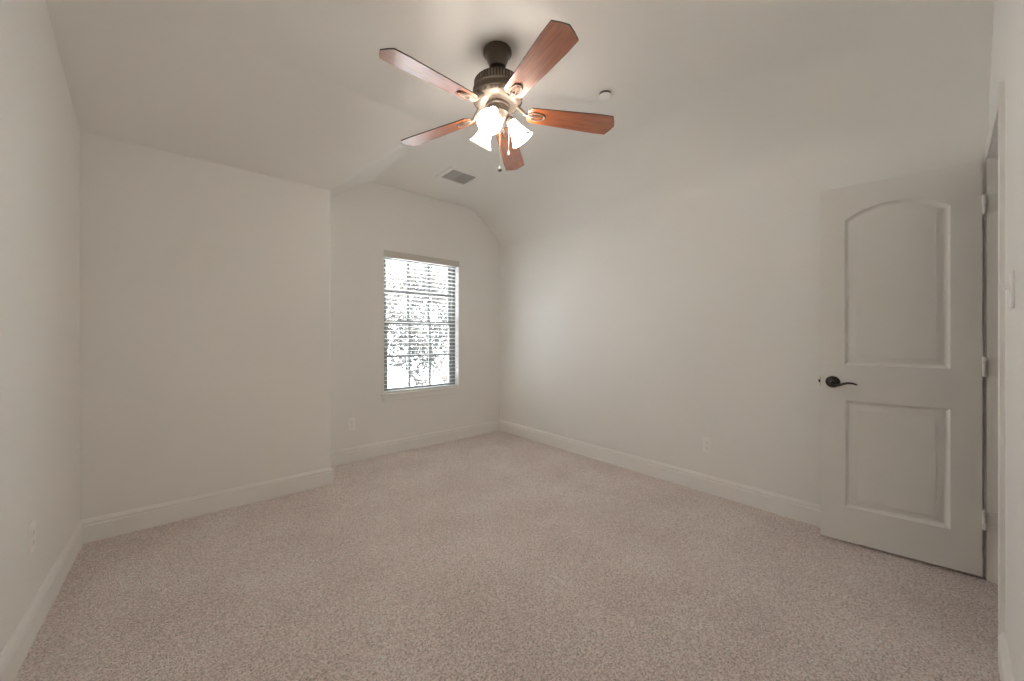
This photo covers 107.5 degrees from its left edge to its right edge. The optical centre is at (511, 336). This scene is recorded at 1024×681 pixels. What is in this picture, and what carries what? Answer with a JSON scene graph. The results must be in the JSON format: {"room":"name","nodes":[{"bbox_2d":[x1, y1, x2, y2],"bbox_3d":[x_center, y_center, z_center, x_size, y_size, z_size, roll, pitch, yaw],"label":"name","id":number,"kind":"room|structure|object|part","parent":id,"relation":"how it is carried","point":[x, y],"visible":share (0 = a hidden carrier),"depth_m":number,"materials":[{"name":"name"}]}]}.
{"room":"empty bedroom","nodes":[
{"label":"empty bedroom","id":0,"kind":"room"},
{"bbox_2d":[0,0,79,654],"bbox_3d":[-1.421,-0.240,0.835,0.120,2.860,3.630,0,0,-41],"label":"wall","id":1,"kind":"structure","parent":0,"point":[40,132],"depth_m":1.54,"materials":[{"name":"white paint"}]},
{"bbox_2d":[28,520,35,554],"bbox_3d":[-1.903,0.798,1.491,0.008,0.115,0.070,0,0,-41],"label":"wall outlet","id":2,"kind":"object","parent":1,"relation":"attached to","point":[32,527],"visible":1,"depth_m":1.48,"materials":[{"name":"white plastic"}]},
{"bbox_2d":[0,521,82,680],"bbox_3d":[-1.369,1.123,0.879,0.015,0.133,3.390,0,0,-41],"label":"baseboard","id":3,"kind":"structure","parent":1,"relation":"attached to","point":[16,650],"depth_m":1.51,"materials":[{"name":"white paint"}]},
{"bbox_2d":[80,131,329,519],"bbox_3d":[-2.121,0.003,2.767,1.345,2.375,0.450,0,0,-41],"label":"wall","id":4,"kind":"structure","parent":0,"point":[205,285],"depth_m":2.47,"materials":[{"name":"white paint"}]},
{"bbox_2d":[80,467,332,543],"bbox_3d":[-1.963,1.123,2.596,1.360,0.133,0.015,0,0,-41],"label":"baseboard","id":5,"kind":"structure","parent":4,"relation":"attached to","point":[119,523],"depth_m":2.49,"materials":[{"name":"white paint"}]},
{"bbox_2d":[330,182,499,450],"bbox_3d":[-1.006,-0.240,4.131,2.365,2.860,0.160,0,0,-41],"label":"wall","id":6,"kind":"structure","parent":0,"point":[369,219],"depth_m":3.85,"materials":[{"name":"white paint"}]},
{"bbox_2d":[348,418,354,430],"bbox_3d":[-1.525,0.835,3.573,0.070,0.115,0.008,0,0,-41],"label":"wall outlet","id":7,"kind":"object","parent":6,"relation":"attached to","point":[351,421],"visible":1,"depth_m":3.57,"materials":[{"name":"white plastic"}]},
{"bbox_2d":[330,420,499,465],"bbox_3d":[-0.949,1.123,4.065,2.125,0.133,0.015,0,0,-41],"label":"baseboard","id":8,"kind":"structure","parent":6,"relation":"attached to","point":[352,454],"depth_m":3.94,"materials":[{"name":"white paint"}]},
{"bbox_2d":[381,258,461,401],"bbox_3d":[-0.994,-0.102,4.118,0.944,1.515,0.176,0,0,-41],"label":"window","id":9,"kind":"structure","parent":6,"relation":"attached to","point":[393,396],"depth_m":4.16,"materials":[{"name":"grey plastic"}]},
{"bbox_3d":[-1.039,-0.471,4.169,0.804,0.697,0.026,0,0,-41],"label":"sash","id":10,"kind":"part","parent":9,"relation":"part of","materials":[{"name":"white glass"}]},
{"bbox_3d":[-1.018,0.202,4.145,0.804,0.737,0.026,0,0,-41],"label":"sash","id":11,"kind":"part","parent":9,"relation":"part of","materials":[{"name":"white glass"}]},
{"bbox_3d":[-0.970,0.590,4.090,0.944,0.020,0.101,0,0,-41],"label":"sill","id":12,"kind":"part","parent":9,"relation":"part of","materials":[{"name":"white paint"}]},
{"bbox_2d":[384,250,459,392],"bbox_3d":[-0.969,-0.146,4.088,0.892,1.444,0.078,0,0,-41],"label":"window blind","id":13,"kind":"object","parent":6,"relation":"attached to","point":[387,254],"visible":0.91,"depth_m":4.05,"materials":[{"name":"grey paint"}]},
{"bbox_3d":[-1.238,-0.345,3.827,0.002,0.910,0.002,0,0,-41],"label":"lift cord","id":14,"kind":"part","parent":13,"relation":"part of","materials":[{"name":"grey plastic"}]},
{"bbox_3d":[-0.976,0.567,4.097,0.872,0.018,0.048,0,0,-41],"label":"rail","id":15,"kind":"part","parent":13,"relation":"part of","materials":[{"name":"white plastic"}]},
{"bbox_2d":[14,431,999,680],"bbox_3d":[0.185,1.250,1.722,3.870,0.120,5.365,0,0,-41],"label":"floor","id":16,"kind":"structure","parent":0,"point":[498,555],"depth_m":1.75,"materials":[{"name":"carpet"}]},
{"bbox_2d":[45,0,994,253],"bbox_3d":[-0.171,-1.337,2.211,3.570,0.575,3.840,0,0,-41],"label":"ceiling","id":17,"kind":"structure","parent":0,"point":[709,98],"depth_m":2.13,"materials":[{"name":"white paint"}]},
{"bbox_2d":[436,166,480,185],"bbox_3d":[-0.507,-1.519,3.584,0.335,0.012,0.285,0,0,-41],"label":"ceiling vent","id":18,"kind":"object","parent":17,"relation":"in","point":[452,174],"visible":1,"depth_m":3.57,"materials":[{"name":"white metal"}]},
{"bbox_2d":[379,20,613,171],"bbox_3d":[-0.103,-1.204,1.969,1.219,0.641,1.247,0,0,-41],"label":"ceiling fan","id":19,"kind":"object","parent":17,"relation":"hanging from","point":[498,92],"visible":1,"depth_m":1.92,"materials":[{"name":"brown wood"}]},
{"bbox_3d":[-0.368,-1.189,1.720,0.496,0.006,0.135,-3,15,-45],"label":"blade","id":20,"kind":"part","parent":19,"relation":"part of","materials":[{"name":"brown wood"}]},
{"bbox_3d":[-0.442,-1.189,2.196,0.496,0.006,0.135,-2,12,27],"label":"blade","id":21,"kind":"part","parent":19,"relation":"part of","materials":[{"name":"brown wood"}]},
{"bbox_3d":[-0.176,-1.104,2.097,0.120,0.144,0.131,0,0,-10],"label":"lamp shade","id":22,"kind":"part","parent":19,"relation":"part of","materials":[{"name":"white glass"}]},
{"bbox_3d":[-0.105,-1.104,1.879,0.131,0.144,0.120,0,0,-41],"label":"lamp shade","id":23,"kind":"part","parent":19,"relation":"part of","materials":[{"name":"white glass"}]},
{"bbox_3d":[-0.101,-1.126,1.908,0.061,0.076,0.054,0,0,-41],"label":"bulb","id":24,"kind":"part","parent":19,"relation":"part of","materials":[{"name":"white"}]},
{"bbox_3d":[-0.012,-1.189,2.413,0.135,0.006,0.496,-13,-4,8],"label":"blade","id":25,"kind":"part","parent":19,"relation":"part of","materials":[{"name":"brown wood"}]},
{"bbox_3d":[-0.013,-1.168,2.024,0.062,0.046,0.050,0,0,-41],"label":"light arm","id":26,"kind":"part","parent":19,"relation":"part of","materials":[{"name":"brown"}]},
{"bbox_3d":[0.048,-1.104,2.038,0.134,0.144,0.124,0,0,-41],"label":"lamp shade","id":27,"kind":"part","parent":19,"relation":"part of","materials":[{"name":"white glass"}]},
{"bbox_3d":[0.107,-1.189,1.643,0.135,0.006,0.496,14,-4,-27],"label":"blade","id":28,"kind":"part","parent":19,"relation":"part of","materials":[{"name":"brown wood"}]},
{"bbox_3d":[0.327,-1.189,2.071,0.496,0.006,0.135,2,-13,-9],"label":"blade","id":29,"kind":"part","parent":19,"relation":"part of","materials":[{"name":"brown wood"}]},
{"bbox_2d":[599,90,610,99],"bbox_3d":[0.585,-1.514,2.361,0.078,0.021,0.078,0,0,-41],"label":"sprinkler cover","id":30,"kind":"object","parent":17,"relation":"attached to","point":[606,94],"visible":1,"depth_m":2.35,"materials":[{"name":"white plastic"}]},
{"bbox_2d":[500,124,988,548],"bbox_3d":[1.189,0.070,3.305,0.120,2.240,3.960,0,0,-41],"label":"wall","id":31,"kind":"structure","parent":0,"point":[652,336],"depth_m":2.93,"materials":[{"name":"white paint"}]},
{"bbox_2d":[703,437,711,453],"bbox_3d":[1.488,0.829,2.861,0.008,0.115,0.070,0,0,-41],"label":"wall outlet","id":32,"kind":"object","parent":31,"relation":"attached to","point":[707,442],"visible":1,"depth_m":2.86,"materials":[{"name":"white plastic"}]},
{"bbox_2d":[500,420,984,576],"bbox_3d":[1.099,1.123,3.307,0.015,0.133,3.840,0,0,-41],"label":"baseboard","id":33,"kind":"structure","parent":31,"relation":"attached to","point":[793,508],"depth_m":2.96,"materials":[{"name":"white paint"}]},
{"bbox_2d":[989,0,1023,680],"bbox_3d":[1.085,-0.240,0.679,3.470,2.860,0.120,0,0,-41],"label":"wall","id":34,"kind":"structure","parent":0,"point":[1007,55],"depth_m":1.17,"materials":[{"name":"white paint"}]},
{"bbox_2d":[984,80,1004,639],"bbox_3d":[2.092,0.138,1.558,0.787,2.104,0.135,0,0,-41],"label":"door frame","id":35,"kind":"structure","parent":34,"relation":"attached to","point":[994,153],"depth_m":1.81,"materials":[{"name":"white paint"}]},
{"bbox_2d":[818,160,997,576],"bbox_3d":[2.091,0.157,2.029,0.676,2.034,0.144,0,0,40],"label":"door","id":36,"kind":"structure","parent":35,"relation":"in","point":[903,366],"depth_m":2.00,"materials":[{"name":"white paint"}]},
{"bbox_3d":[1.856,0.264,2.173,0.067,0.067,0.047,0,0,40],"label":"handle","id":37,"kind":"part","parent":36,"relation":"part of","materials":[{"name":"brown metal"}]},
{"bbox_3d":[1.880,0.273,2.125,0.111,0.031,0.021,0,0,43],"label":"lever","id":38,"kind":"part","parent":36,"relation":"part of","materials":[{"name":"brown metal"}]},
{"bbox_2d":[998,632,1013,680],"bbox_3d":[0.741,1.123,0.471,2.677,0.133,0.015,0,0,-41],"label":"baseboard","id":39,"kind":"structure","parent":34,"relation":"attached to","point":[1004,662],"depth_m":1.26,"materials":[{"name":"white paint"}]},
{"bbox_2d":[1003,270,1014,308],"bbox_3d":[1.554,-0.145,1.176,0.070,0.115,0.020,0,0,-41],"label":"light switch","id":40,"kind":"object","parent":34,"relation":"attached to","point":[1011,288],"visible":1,"depth_m":1.15,"materials":[{"name":"white plastic"}]},
{"bbox_3d":[1.559,-0.145,1.171,0.070,0.115,0.006,0,0,-41],"label":"plate","id":41,"kind":"part","parent":40,"relation":"part of","materials":[{"name":"white plastic"}]},
{"label":"outside","id":42,"kind":"structure","parent":0,"visible":0},
{"bbox_2d":[388,368,447,387],"bbox_3d":[-10.495,4.440,23.636,65.000,0.100,40.500,0,0,-41],"label":"ground","id":43,"kind":"structure","parent":42,"point":[403,380],"depth_m":39.17,"materials":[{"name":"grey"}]},
{"bbox_2d":[386,261,435,325],"bbox_3d":[-6.064,0.074,15.205,6.140,8.674,4.762,0,0,-6],"label":"tree","id":44,"kind":"object","parent":43,"relation":"on","point":[401,271],"visible":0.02,"depth_m":15.27,"materials":[{"name":"grey plant"}]},
{"bbox_2d":[386,262,447,385],"bbox_3d":[-2.702,0.820,10.707,4.188,7.162,5.618,0,0,-41],"label":"tree","id":45,"kind":"object","parent":43,"relation":"on","point":[436,329],"visible":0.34,"depth_m":10.53,"materials":[{"name":"grey plant"}]},
{"bbox_2d":[431,268,446,328],"bbox_3d":[-2.460,-0.480,20.320,5.673,9.776,6.058,0,0,-41],"label":"tree","id":46,"kind":"object","parent":43,"relation":"on","point":[440,268],"visible":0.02,"depth_m":19.20,"materials":[{"name":"grey plant"}]}
]}

